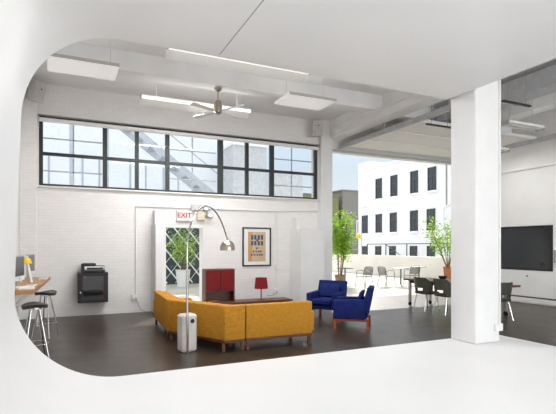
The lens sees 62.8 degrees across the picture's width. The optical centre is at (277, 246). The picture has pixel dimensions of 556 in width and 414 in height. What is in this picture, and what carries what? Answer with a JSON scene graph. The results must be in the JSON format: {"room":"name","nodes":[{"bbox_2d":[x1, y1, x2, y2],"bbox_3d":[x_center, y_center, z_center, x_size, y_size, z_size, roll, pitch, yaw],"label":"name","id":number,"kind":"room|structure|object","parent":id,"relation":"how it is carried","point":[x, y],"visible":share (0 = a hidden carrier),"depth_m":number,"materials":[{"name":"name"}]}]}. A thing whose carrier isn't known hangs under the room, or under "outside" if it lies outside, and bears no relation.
{"room":"design studio","nodes":[
{"label":"design studio","id":0,"kind":"room"},
{"bbox_2d":[15,161,19,319],"bbox_3d":[-2.238,-1.050,2.303,0.300,5.300,17.070,0,0,-25],"label":"wall","id":1,"kind":"structure","parent":0,"point":[17,297],"depth_m":9.75,"materials":[{"name":"white paint"}]},
{"bbox_2d":[26,79,45,103],"bbox_3d":[-5.343,-3.378,9.906,0.558,0.475,0.260,0,0,22],"label":"loudspeaker","id":2,"kind":"object","parent":1,"relation":"attached to","point":[36,89],"visible":0.94,"depth_m":9.77,"materials":[{"name":"grey plastic"}]},
{"bbox_2d":[34,81,45,102],"bbox_3d":[-5.136,-3.349,9.823,0.012,0.410,0.230,15,6,21],"label":"grille","id":3,"kind":"object","parent":2,"relation":"attached to","point":[39,87],"depth_m":9.80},
{"bbox_2d":[37,84,450,317],"bbox_3d":[0.449,-1.050,13.186,14.400,5.300,0.360,0,0,-25],"label":"wall","id":4,"kind":"structure","parent":0,"point":[75,227],"depth_m":11.18,"materials":[{"name":"white paint"}]},
{"bbox_2d":[20,92,36,319],"bbox_3d":[-5.544,-1.050,10.113,0.340,5.300,0.120,0,0,-25],"label":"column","id":5,"kind":"structure","parent":4,"relation":"attached to","point":[28,136],"depth_m":10.06,"materials":[{"name":"white paint"}]},
{"bbox_2d":[77,272,107,302],"bbox_3d":[-4.288,0.930,10.533,0.640,0.680,0.415,0,0,-25],"label":"upper cabinet","id":6,"kind":"object","parent":4,"relation":"attached to","point":[91,287],"visible":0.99,"depth_m":10.37,"materials":[{"name":"black metal"}]},
{"bbox_2d":[81,263,104,272],"bbox_3d":[-4.277,0.481,10.522,0.500,0.215,0.355,0,0,-25],"label":"printer","id":7,"kind":"object","parent":6,"relation":"on","point":[85,267],"visible":1,"depth_m":10.38,"materials":[{"name":"grey plastic"}]},
{"bbox_2d":[45,308,150,317],"bbox_3d":[-4.207,1.555,10.797,2.340,0.090,0.015,0,0,-25],"label":"baseboard","id":8,"kind":"structure","parent":4,"relation":"attached to","point":[138,309],"depth_m":10.77,"materials":[{"name":"white paint"}]},
{"bbox_2d":[132,294,151,312],"bbox_3d":[-3.296,1.381,11.090,0.539,0.442,0.106,0,0,4],"label":"wall outlet","id":9,"kind":"object","parent":4,"relation":"attached to","point":[134,297],"visible":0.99,"depth_m":11.07,"materials":[{"name":"white plastic"}]},
{"bbox_2d":[152,210,162,311],"bbox_3d":[-2.949,0.350,11.092,0.170,2.500,0.550,0,0,-25],"label":"trim","id":10,"kind":"structure","parent":4,"relation":"attached to","point":[157,228],"depth_m":10.87,"materials":[{"name":"white paint"}]},
{"bbox_2d":[39,116,316,198],"bbox_3d":[-2.172,-2.180,11.908,7.230,1.600,0.230,0,0,-25],"label":"window","id":11,"kind":"structure","parent":4,"relation":"in","point":[167,163],"depth_m":11.55,"materials":[{"name":"black metal"}]},
{"bbox_2d":[38,114,318,149],"bbox_3d":[-2.098,-2.897,11.739,7.260,0.155,0.100,0,0,-25],"label":"roller blind","id":12,"kind":"object","parent":11,"relation":"attached to","point":[42,119],"visible":1,"depth_m":11.41,"materials":[{"name":"white fabric"}]},
{"bbox_2d":[38,185,318,200],"bbox_3d":[-2.099,-1.367,11.754,7.270,0.035,0.070,0,0,-25],"label":"trim","id":13,"kind":"structure","parent":4,"relation":"attached to","point":[38,185],"depth_m":11.46,"materials":[{"name":"white paint"}]},
{"bbox_2d":[176,210,191,220],"bbox_3d":[-2.395,-0.800,11.596,0.380,0.270,0.105,0,0,-25],"label":"exit sign","id":14,"kind":"object","parent":4,"relation":"attached to","point":[181,215],"visible":0.95,"depth_m":11.54,"materials":[{"name":"white plastic"}]},
{"bbox_2d":[163,224,205,300],"bbox_3d":[-2.463,0.515,11.811,1.120,2.170,0.380,0,0,-25],"label":"door","id":15,"kind":"structure","parent":4,"relation":"in","point":[202,228],"depth_m":11.85,"materials":[{"name":"white paint"}]},
{"bbox_2d":[191,204,212,219],"bbox_3d":[-1.964,-0.897,11.755,0.575,0.395,0.184,0,0,-25],"label":"emergency light","id":16,"kind":"object","parent":4,"relation":"attached to","point":[200,215],"visible":0.92,"depth_m":11.72,"materials":[{"name":"beige plastic"}]},
{"bbox_2d":[135,205,318,294],"bbox_3d":[-0.973,0.052,12.279,5.546,2.256,0.065,0,0,-25],"label":"conduit","id":17,"kind":"object","parent":4,"relation":"attached to","point":[136,206],"visible":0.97,"depth_m":11.55,"materials":[{"name":"white metal"}]},
{"bbox_2d":[242,227,270,265],"bbox_3d":[-0.580,-0.005,12.483,0.840,1.060,0.040,0,0,-25],"label":"framed poster","id":18,"kind":"object","parent":4,"relation":"attached to","point":[256,241],"visible":1,"depth_m":12.48,"materials":[{"name":"white paper"}]},
{"bbox_2d":[248,232,265,261],"bbox_3d":[-0.581,-0.010,12.485,0.520,0.810,0.004,0,0,-25],"label":"print","id":19,"kind":"object","parent":18,"relation":"attached to","point":[256,240],"depth_m":12.48,"materials":[{"name":"paper"}]},
{"bbox_2d":[290,218,324,300],"bbox_3d":[0.822,0.390,12.803,0.750,2.420,0.650,0,0,-25],"label":"partition","id":20,"kind":"object","parent":4,"relation":"attached to","point":[307,246],"depth_m":12.53,"materials":[{"name":"white paint"}]},
{"bbox_2d":[312,120,321,136],"bbox_3d":[1.089,-3.350,13.004,0.260,0.440,0.518,0,0,-8],"label":"loudspeaker","id":21,"kind":"object","parent":4,"relation":"attached to","point":[316,124],"visible":1,"depth_m":12.75,"materials":[{"name":"grey plastic"}]},
{"bbox_2d":[318,119,331,279],"bbox_3d":[1.388,-1.050,13.333,0.385,5.300,0.170,0,0,-25],"label":"column","id":22,"kind":"structure","parent":4,"relation":"attached to","point":[324,142],"depth_m":13.26,"materials":[{"name":"white paint"}]},
{"bbox_2d":[0,0,555,413],"bbox_3d":[2.242,-0.450,2.320,7.211,4.090,8.700,0,0,-25],"label":"wall","id":23,"kind":"structure","parent":0,"point":[444,49],"depth_m":4.78,"materials":[{"name":"white paint"}]},
{"bbox_2d":[219,0,263,54],"bbox_3d":[1.060,-2.384,1.822,0.009,0.013,8.400,0,0,-25],"label":"trim","id":24,"kind":"structure","parent":23,"relation":"attached to","point":[262,0],"depth_m":4.88,"materials":[{"name":"grey plastic"}]},
{"bbox_2d":[19,271,555,376],"bbox_3d":[8.117,1.750,39.250,72.000,0.300,75.800,0,0,-25],"label":"floor","id":25,"kind":"structure","parent":0,"point":[119,344],"depth_m":8.32,"materials":[{"name":"wood"}]},
{"bbox_2d":[15,277,49,325],"bbox_3d":[-4.332,1.110,7.887,0.615,0.980,3.160,0,0,-25],"label":"desk","id":26,"kind":"object","parent":25,"relation":"on","point":[40,283],"visible":0.57,"depth_m":7.73,"materials":[{"name":"brown wood"}]},
{"bbox_2d":[15,255,24,285],"bbox_3d":[-4.141,0.379,7.227,0.170,0.480,0.540,0,0,-14],"label":"desktop computer","id":27,"kind":"object","parent":26,"relation":"on","point":[19,272],"visible":0.62,"depth_m":7.25,"materials":[{"name":"metal"}]},
{"bbox_2d":[15,286,34,289],"bbox_3d":[-3.773,0.604,6.758,0.220,0.030,0.300,0,0,-42],"label":"paper stack","id":28,"kind":"object","parent":26,"relation":"on","point":[16,287],"visible":0.8,"depth_m":6.66,"materials":[{"name":"white paper"}]},
{"bbox_2d":[20,256,32,282],"bbox_3d":[-4.391,0.390,7.937,0.204,0.464,0.204,0,0,-25],"label":"desk lamp","id":29,"kind":"object","parent":26,"relation":"on","point":[27,260],"visible":0.84,"depth_m":7.90,"materials":[{"name":"metal"}]},
{"bbox_2d":[24,254,35,279],"bbox_3d":[-4.790,0.380,8.800,0.170,0.480,0.540,0,0,-18],"label":"desktop computer","id":30,"kind":"object","parent":26,"relation":"on","point":[31,256],"visible":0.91,"depth_m":8.77,"materials":[{"name":"white plastic"}]},
{"bbox_2d":[21,302,49,357],"bbox_3d":[-3.398,1.193,6.359,0.362,0.819,0.420,0,0,-37],"label":"bar stool","id":31,"kind":"object","parent":25,"relation":"on","point":[30,306],"visible":0.8,"depth_m":6.33,"materials":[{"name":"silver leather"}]},
{"bbox_2d":[31,290,59,338],"bbox_3d":[-4.141,1.193,8.109,0.362,0.819,0.420,0,0,4],"label":"bar stool","id":32,"kind":"object","parent":25,"relation":"on","point":[47,293],"visible":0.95,"depth_m":8.03,"materials":[{"name":"silver metal"}]},
{"bbox_2d":[43,122,230,192],"bbox_3d":[-12.454,-3.150,27.294,18.800,10.100,8.200,0,0,-25],"label":"building","id":33,"kind":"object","parent":25,"relation":"on","point":[121,174],"visible":0.2,"depth_m":24.64,"materials":[{"name":"paint"}]},
{"bbox_2d":[69,124,237,192],"bbox_3d":[-4.615,-2.160,17.748,6.500,7.531,1.060,0,0,-25],"label":"stair","id":34,"kind":"structure","parent":25,"relation":"on","point":[153,149],"depth_m":17.68,"materials":[{"name":"metal"}]},
{"bbox_2d":[153,290,191,335],"bbox_3d":[-1.951,1.250,8.984,0.887,0.700,1.574,0,0,-25],"label":"module","id":35,"kind":"object","parent":25,"relation":"on","point":[158,302],"visible":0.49,"depth_m":8.77,"materials":[{"name":"yellow fabric"}]},
{"bbox_2d":[163,291,176,298],"bbox_3d":[-2.103,1.048,8.850,0.130,0.255,1.407,0,0,-22],"label":"cushion","id":36,"kind":"object","parent":35,"relation":"on","point":[166,293],"depth_m":8.65,"materials":[{"name":"yellow fabric"}]},
{"bbox_2d":[166,228,198,284],"bbox_3d":[-4.344,0.028,19.646,4.480,3.155,0.132,0,0,-25],"label":"lattice fence","id":37,"kind":"object","parent":25,"relation":"on","point":[170,271],"visible":0.07,"depth_m":19.66,"materials":[{"name":"white paint"}]},
{"bbox_2d":[167,228,198,287],"bbox_3d":[-3.742,0.199,18.217,1.934,2.812,1.467,0,0,42],"label":"potted shrub","id":38,"kind":"object","parent":25,"relation":"on","point":[180,273],"visible":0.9,"depth_m":18.07,"materials":[{"name":"green plant"}]},
{"bbox_2d":[175,269,190,287],"bbox_3d":[-3.802,1.255,18.206,0.620,0.700,0.620,0,0,-25],"label":"pot","id":39,"kind":"object","parent":38,"relation":"on","point":[180,273],"depth_m":17.99,"materials":[{"name":"white ceramic"}]},
{"bbox_2d":[164,297,244,351],"bbox_3d":[-1.275,1.250,7.574,0.954,0.700,1.599,0,0,-25],"label":"module","id":40,"kind":"object","parent":25,"relation":"on","point":[216,322],"visible":0.96,"depth_m":7.09,"materials":[{"name":"yellow fabric"}]},
{"bbox_2d":[175,298,229,304],"bbox_3d":[-1.265,1.048,7.628,1.615,0.255,0.262,0,0,38],"label":"cushion","id":41,"kind":"object","parent":40,"relation":"on","point":[178,301],"depth_m":7.42,"materials":[{"name":"yellow fabric"}]},
{"bbox_2d":[177,206,234,352],"bbox_3d":[-1.188,0.451,7.881,0.290,2.298,2.122,0,0,14],"label":"lamp","id":42,"kind":"object","parent":25,"relation":"on","point":[186,322],"visible":1,"depth_m":6.92,"materials":[{"name":"white metal"}]},
{"bbox_2d":[221,297,292,304],"bbox_3d":[-0.817,1.480,11.599,2.400,0.240,0.540,0,0,-25],"label":"bench","id":43,"kind":"object","parent":25,"relation":"on","point":[277,299],"visible":0.38,"depth_m":11.57,"materials":[{"name":"brown wood"}]},
{"bbox_2d":[202,268,234,302],"bbox_3d":[-1.458,0.947,11.174,0.750,0.825,0.305,0,0,-25],"label":"base cabinet","id":44,"kind":"object","parent":43,"relation":"on","point":[218,284],"visible":0.97,"depth_m":11.10,"materials":[{"name":"brown wood"}]},
{"bbox_2d":[254,277,267,299],"bbox_3d":[-0.434,1.075,11.723,0.350,0.570,0.350,0,0,-25],"label":"table lamp","id":45,"kind":"object","parent":43,"relation":"on","point":[260,282],"visible":1,"depth_m":11.60,"materials":[{"name":"red fabric"}]},
{"bbox_2d":[223,141,302,196],"bbox_3d":[-0.772,-2.000,27.107,4.800,7.800,1.950,0,0,-25],"label":"stair tower","id":46,"kind":"object","parent":25,"relation":"on","point":[233,152],"visible":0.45,"depth_m":25.99,"materials":[{"name":"grey paint"}]},
{"bbox_2d":[243,300,313,349],"bbox_3d":[-0.076,1.250,7.705,1.300,0.700,0.820,0,0,-25],"label":"module","id":47,"kind":"object","parent":25,"relation":"on","point":[274,320],"visible":0.75,"depth_m":7.29,"materials":[{"name":"yellow fabric"}]},
{"bbox_2d":[306,280,347,313],"bbox_3d":[1.142,1.192,10.473,0.740,0.816,0.786,0,0,29],"label":"armchair","id":48,"kind":"object","parent":25,"relation":"on","point":[328,291],"visible":0.65,"depth_m":10.48,"materials":[{"name":"blue fabric"}]},
{"bbox_2d":[311,297,331,305],"bbox_3d":[1.075,1.228,10.352,0.486,0.135,0.510,0,0,29],"label":"seat cushion","id":49,"kind":"object","parent":48,"relation":"on","point":[316,301],"depth_m":10.17,"materials":[{"name":"blue fabric"}]},
{"bbox_2d":[320,284,339,296],"bbox_3d":[1.207,1.008,10.588,0.480,0.284,0.154,0,0,29],"label":"cushion","id":50,"kind":"object","parent":48,"relation":"on","point":[326,290],"depth_m":10.56,"materials":[{"name":"blue fabric"}]},
{"bbox_2d":[334,274,343,280],"bbox_3d":[2.669,1.395,19.526,0.540,0.420,0.540,0,0,-25],"label":"pot","id":51,"kind":"object","parent":25,"relation":"on","point":[340,277],"depth_m":19.33,"materials":[{"name":"beige ceramic"}]},
{"bbox_2d":[332,189,357,254],"bbox_3d":[10.539,-0.325,64.844,18.100,13.850,11.700,0,0,-25],"label":"building","id":52,"kind":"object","parent":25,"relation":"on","point":[348,199],"visible":0.11,"depth_m":57.99,"materials":[{"name":"paint"}]},
{"bbox_2d":[337,268,353,286],"bbox_3d":[2.750,1.232,18.670,0.690,0.745,0.690,0,0,-25],"label":"cafe table","id":53,"kind":"object","parent":25,"relation":"on","point":[337,268],"visible":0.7,"depth_m":18.64,"materials":[{"name":"metal"}]},
{"bbox_2d":[332,206,360,280],"bbox_3d":[2.692,-0.076,19.608,1.581,3.361,1.614,0,0,35],"label":"bamboo","id":54,"kind":"object","parent":25,"relation":"on","point":[341,248],"visible":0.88,"depth_m":19.38,"materials":[{"name":"green plant"}]},
{"bbox_2d":[333,285,374,329],"bbox_3d":[1.528,1.192,9.151,0.786,0.816,0.740,0,0,15],"label":"armchair","id":55,"kind":"object","parent":25,"relation":"on","point":[345,308],"visible":1,"depth_m":8.81,"materials":[{"name":"blue fabric"}]},
{"bbox_2d":[357,289,364,299],"bbox_3d":[1.656,1.008,9.118,0.154,0.284,0.480,0,0,15],"label":"cushion","id":56,"kind":"object","parent":55,"relation":"on","point":[361,295],"depth_m":8.89,"materials":[{"name":"blue fabric"}]},
{"bbox_2d":[355,266,373,287],"bbox_3d":[3.509,1.200,18.380,0.577,0.817,0.548,0,0,-39],"label":"cafe chair","id":57,"kind":"object","parent":25,"relation":"on","point":[370,272],"visible":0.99,"depth_m":18.42,"materials":[{"name":"metal"}]},
{"bbox_2d":[377,266,395,286],"bbox_3d":[4.419,1.200,18.609,0.577,0.817,0.548,0,0,-31],"label":"cafe chair","id":58,"kind":"object","parent":25,"relation":"on","point":[383,272],"visible":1,"depth_m":18.51,"materials":[{"name":"metal"}]},
{"bbox_2d":[332,254,450,277],"bbox_3d":[5.245,1.042,27.817,0.300,1.125,22.070,0,0,-25],"label":"parapet","id":59,"kind":"object","parent":25,"relation":"on","point":[435,265],"visible":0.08,"depth_m":25.00,"materials":[{"name":"concrete"}]},
{"bbox_2d":[345,221,361,254],"bbox_3d":[4.764,-0.570,28.845,0.060,2.100,1.860,0,0,-25],"label":"pole","id":60,"kind":"object","parent":59,"relation":"on","point":[361,221],"visible":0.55,"depth_m":28.00,"materials":[{"name":"white metal"}]},
{"bbox_2d":[367,243,449,256],"bbox_3d":[7.256,0.145,23.524,0.040,0.670,8.790,0,0,-25],"label":"railing","id":61,"kind":"object","parent":59,"relation":"on","point":[401,243],"visible":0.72,"depth_m":24.31,"materials":[{"name":"grey metal"}]},
{"bbox_2d":[393,267,408,285],"bbox_3d":[5.066,1.232,18.771,0.690,0.745,0.690,0,0,-25],"label":"cafe table","id":62,"kind":"object","parent":25,"relation":"on","point":[400,268],"visible":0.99,"depth_m":18.74,"materials":[{"name":"metal"}]},
{"bbox_2d":[403,266,420,285],"bbox_3d":[5.626,1.200,19.044,0.548,0.817,0.577,0,0,45],"label":"cafe chair","id":63,"kind":"object","parent":25,"relation":"on","point":[416,270],"visible":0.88,"depth_m":19.10,"materials":[{"name":"metal"}]},
{"bbox_2d":[413,277,439,310],"bbox_3d":[3.741,1.181,11.558,0.562,0.843,0.615,0,0,-25],"label":"dining chair","id":64,"kind":"object","parent":25,"relation":"on","point":[419,282],"visible":0.95,"depth_m":11.35,"materials":[{"name":"black plastic"}]},
{"bbox_2d":[419,215,450,278],"bbox_3d":[7.060,0.042,19.345,2.090,3.126,1.793,0,0,-25],"label":"bamboo","id":65,"kind":"object","parent":25,"relation":"on","point":[447,269],"visible":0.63,"depth_m":19.40,"materials":[{"name":"plant"}]},
{"bbox_2d":[432,278,450,314],"bbox_3d":[4.029,1.181,10.943,0.562,0.843,0.615,0,0,-25],"label":"dining chair","id":66,"kind":"object","parent":25,"relation":"on","point":[439,284],"visible":0.8,"depth_m":10.74,"materials":[{"name":"black plastic"}]},
{"bbox_2d":[443,266,450,278],"bbox_3d":[7.300,1.225,19.542,0.420,0.760,0.420,0,0,-25],"label":"pot","id":67,"kind":"object","parent":25,"relation":"on","point":[447,269],"depth_m":19.39,"materials":[{"name":"ceramic"}]},
{"bbox_2d":[403,277,520,315],"bbox_3d":[4.475,1.232,11.427,0.900,0.735,2.900,0,0,-25],"label":"dining table","id":68,"kind":"object","parent":25,"relation":"on","point":[410,280],"visible":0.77,"depth_m":12.40,"materials":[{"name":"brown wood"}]},
{"bbox_2d":[501,282,513,320],"bbox_3d":[4.827,1.181,9.970,0.615,0.843,0.562,0,0,-25],"label":"dining chair","id":69,"kind":"object","parent":25,"relation":"on","point":[506,288],"visible":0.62,"depth_m":9.74,"materials":[{"name":"black plastic"}]},
{"bbox_2d":[31,38,555,128],"bbox_3d":[4.133,-3.825,5.321,14.400,0.250,17.730,0,0,-25],"label":"ceiling","id":70,"kind":"structure","parent":0,"point":[125,85],"depth_m":10.62,"materials":[{"name":"paint"}]},
{"bbox_2d":[47,40,118,80],"bbox_3d":[-3.391,-3.400,7.922,1.120,0.600,0.735,0,0,-25],"label":"panel light","id":71,"kind":"object","parent":70,"relation":"hanging from","point":[60,63],"visible":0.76,"depth_m":7.86,"materials":[{"name":"white plastic"}]},
{"bbox_2d":[139,94,252,118],"bbox_3d":[-1.759,-3.385,9.979,2.480,0.790,0.274,0,0,-25],"label":"fluorescent light","id":72,"kind":"object","parent":70,"relation":"hanging from","point":[146,100],"visible":0.81,"depth_m":9.86,"materials":[{"name":"grey plastic"}]},
{"bbox_2d":[42,42,381,113],"bbox_3d":[-1.074,-3.515,9.601,8.000,0.370,0.340,0,0,-25],"label":"ceiling beam","id":73,"kind":"structure","parent":70,"relation":"attached to","point":[131,64],"depth_m":9.32,"materials":[{"name":"paint"}]},
{"bbox_2d":[190,87,243,118],"bbox_3d":[-1.255,-3.047,9.516,1.075,0.565,1.075,0,0,-6],"label":"ceiling fan","id":74,"kind":"object","parent":73,"relation":"hanging from","point":[217,109],"visible":1,"depth_m":9.45,"materials":[{"name":"silver metal"}]},
{"bbox_2d":[164,48,310,82],"bbox_3d":[-0.602,-3.305,7.462,2.480,0.790,0.274,0,0,-25],"label":"fluorescent light","id":75,"kind":"object","parent":70,"relation":"hanging from","point":[170,54],"visible":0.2,"depth_m":7.46,"materials":[{"name":"white"}]},
{"bbox_2d":[274,91,336,110],"bbox_3d":[0.585,-3.400,9.784,1.120,0.600,0.735,0,0,-25],"label":"panel light","id":76,"kind":"object","parent":70,"relation":"hanging from","point":[293,99],"visible":0.95,"depth_m":9.69,"materials":[{"name":"glowing white plastic diffuser"},{"name":"white metal"}]},
{"bbox_2d":[330,90,445,140],"bbox_3d":[5.251,-3.435,5.811,0.400,0.530,17.070,0,0,-25],"label":"ceiling beam","id":77,"kind":"structure","parent":70,"relation":"attached to","point":[417,102],"depth_m":11.14,"materials":[{"name":"paint"}]},
{"bbox_2d":[332,93,416,132],"bbox_3d":[2.939,-3.255,9.880,0.366,0.086,6.400,0,0,-25],"label":"pipe","id":78,"kind":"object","parent":77,"relation":"attached to","point":[335,129],"depth_m":10.87,"materials":[{"name":"grey metal"}]},
{"bbox_2d":[426,99,450,128],"bbox_3d":[3.784,-3.260,10.662,0.800,0.880,0.060,0,0,-25],"label":"bar","id":79,"kind":"object","parent":70,"relation":"hanging from","point":[429,124],"visible":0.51,"depth_m":10.65,"materials":[{"name":"black metal"}]},
{"bbox_2d":[332,99,555,163],"bbox_3d":[5.078,-3.253,12.640,5.760,0.893,4.385,0,0,-25],"label":"door","id":80,"kind":"structure","parent":70,"relation":"hanging from","point":[411,136],"depth_m":12.70,"materials":[{"name":"white paint"}]},
{"bbox_2d":[397,107,511,132],"bbox_3d":[4.782,-3.525,12.565,4.480,0.350,0.300,0,0,-25],"label":"ceiling beam","id":81,"kind":"structure","parent":70,"relation":"attached to","point":[422,111],"depth_m":11.96,"materials":[{"name":"paint"}]},
{"bbox_2d":[437,64,555,122],"bbox_3d":[5.581,-3.440,9.185,0.540,0.520,5.900,0,0,-25],"label":"duct","id":82,"kind":"object","parent":70,"relation":"hanging from","point":[540,83],"visible":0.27,"depth_m":9.53,"materials":[{"name":"grey metal"}]},
{"bbox_2d":[501,147,509,152],"bbox_3d":[5.824,-3.120,12.556,1.280,0.920,0.340,0,0,-25],"label":"light","id":83,"kind":"object","parent":70,"relation":"hanging from","point":[503,149],"visible":0.18,"depth_m":12.66,"materials":[{"name":"grey plastic"}]},
{"bbox_2d":[501,70,531,106],"bbox_3d":[4.726,-3.260,9.005,0.800,0.880,0.060,0,0,-25],"label":"bar","id":84,"kind":"object","parent":70,"relation":"hanging from","point":[503,101],"visible":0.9,"depth_m":9.04,"materials":[{"name":"black metal"}]},
{"bbox_2d":[501,100,545,132],"bbox_3d":[5.709,-3.240,10.680,1.280,0.920,0.340,0,0,-25],"label":"light","id":85,"kind":"object","parent":70,"relation":"hanging from","point":[508,123],"visible":0.81,"depth_m":10.62,"materials":[{"name":"white plastic"}]},
{"bbox_2d":[501,92,555,120],"bbox_3d":[8.611,-3.500,6.076,0.350,0.400,14.700,0,0,-25],"label":"ceiling beam","id":86,"kind":"structure","parent":70,"relation":"attached to","point":[547,102],"depth_m":11.05,"materials":[{"name":"paint"}]},
{"bbox_2d":[358,160,450,256],"bbox_3d":[19.197,-0.600,31.934,12.140,14.400,29.550,0,0,-25],"label":"building","id":87,"kind":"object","parent":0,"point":[395,197],"visible":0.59,"depth_m":37.20,"materials":[{"name":"paint"}]},
{"bbox_2d":[451,80,498,343],"bbox_3d":[3.124,-1.110,7.228,0.530,5.180,0.500,0,0,-25],"label":"column","id":88,"kind":"structure","parent":0,"point":[474,113],"depth_m":7.03,"materials":[{"name":"white paint"}]},
{"bbox_2d":[494,79,502,330],"bbox_3d":[3.422,-1.200,7.064,0.150,5.000,0.050,0,0,-25],"label":"conduit","id":89,"kind":"object","parent":88,"relation":"attached to","point":[497,327],"visible":0.96,"depth_m":7.08,"materials":[{"name":"white plastic"}]},
{"bbox_2d":[501,109,555,306],"bbox_3d":[10.093,-1.050,7.627,0.950,5.300,16.250,0,0,-25],"label":"wall","id":90,"kind":"structure","parent":0,"point":[528,197],"depth_m":12.81,"materials":[{"name":"white paint"}]},
{"bbox_2d":[501,225,552,271],"bbox_3d":[6.997,0.035,13.410,0.110,1.260,2.430,0,0,-25],"label":"television","id":91,"kind":"object","parent":90,"relation":"attached to","point":[522,247],"visible":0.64,"depth_m":13.03,"materials":[{"name":"black glass"}]},
{"bbox_2d":[501,162,555,173],"bbox_3d":[7.409,-2.230,12.167,0.060,0.060,5.750,0,0,-25],"label":"trim","id":92,"kind":"structure","parent":90,"relation":"attached to","point":[554,163],"depth_m":12.80,"materials":[{"name":"white paint"}]},
{"bbox_2d":[502,295,555,305],"bbox_3d":[9.647,1.505,7.418,0.035,0.130,16.250,0,0,-25],"label":"baseboard","id":93,"kind":"structure","parent":90,"relation":"attached to","point":[513,298],"depth_m":12.72,"materials":[{"name":"white paint"}]},
{"bbox_2d":[511,295,555,300],"bbox_3d":[9.654,1.420,7.421,0.020,0.040,16.250,0,0,-25],"label":"trim","id":94,"kind":"structure","parent":90,"relation":"attached to","point":[511,295],"depth_m":12.68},
{"bbox_2d":[553,249,555,263],"bbox_3d":[7.403,0.250,12.147,0.085,0.400,0.120,0,0,-25],"label":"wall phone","id":95,"kind":"object","parent":90,"relation":"attached to","point":[554,250],"visible":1,"depth_m":12.12,"materials":[{"name":"white plastic"}]},
{"label":"outside","id":96,"kind":"structure","parent":0,"visible":0},
{"bbox_2d":[303,193,339,253],"bbox_3d":[3.874,0.075,57.029,6.400,13.050,4.200,0,0,-25],"label":"building","id":97,"kind":"structure","parent":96,"point":[335,198],"depth_m":56.27,"materials":[{"name":"paint"}]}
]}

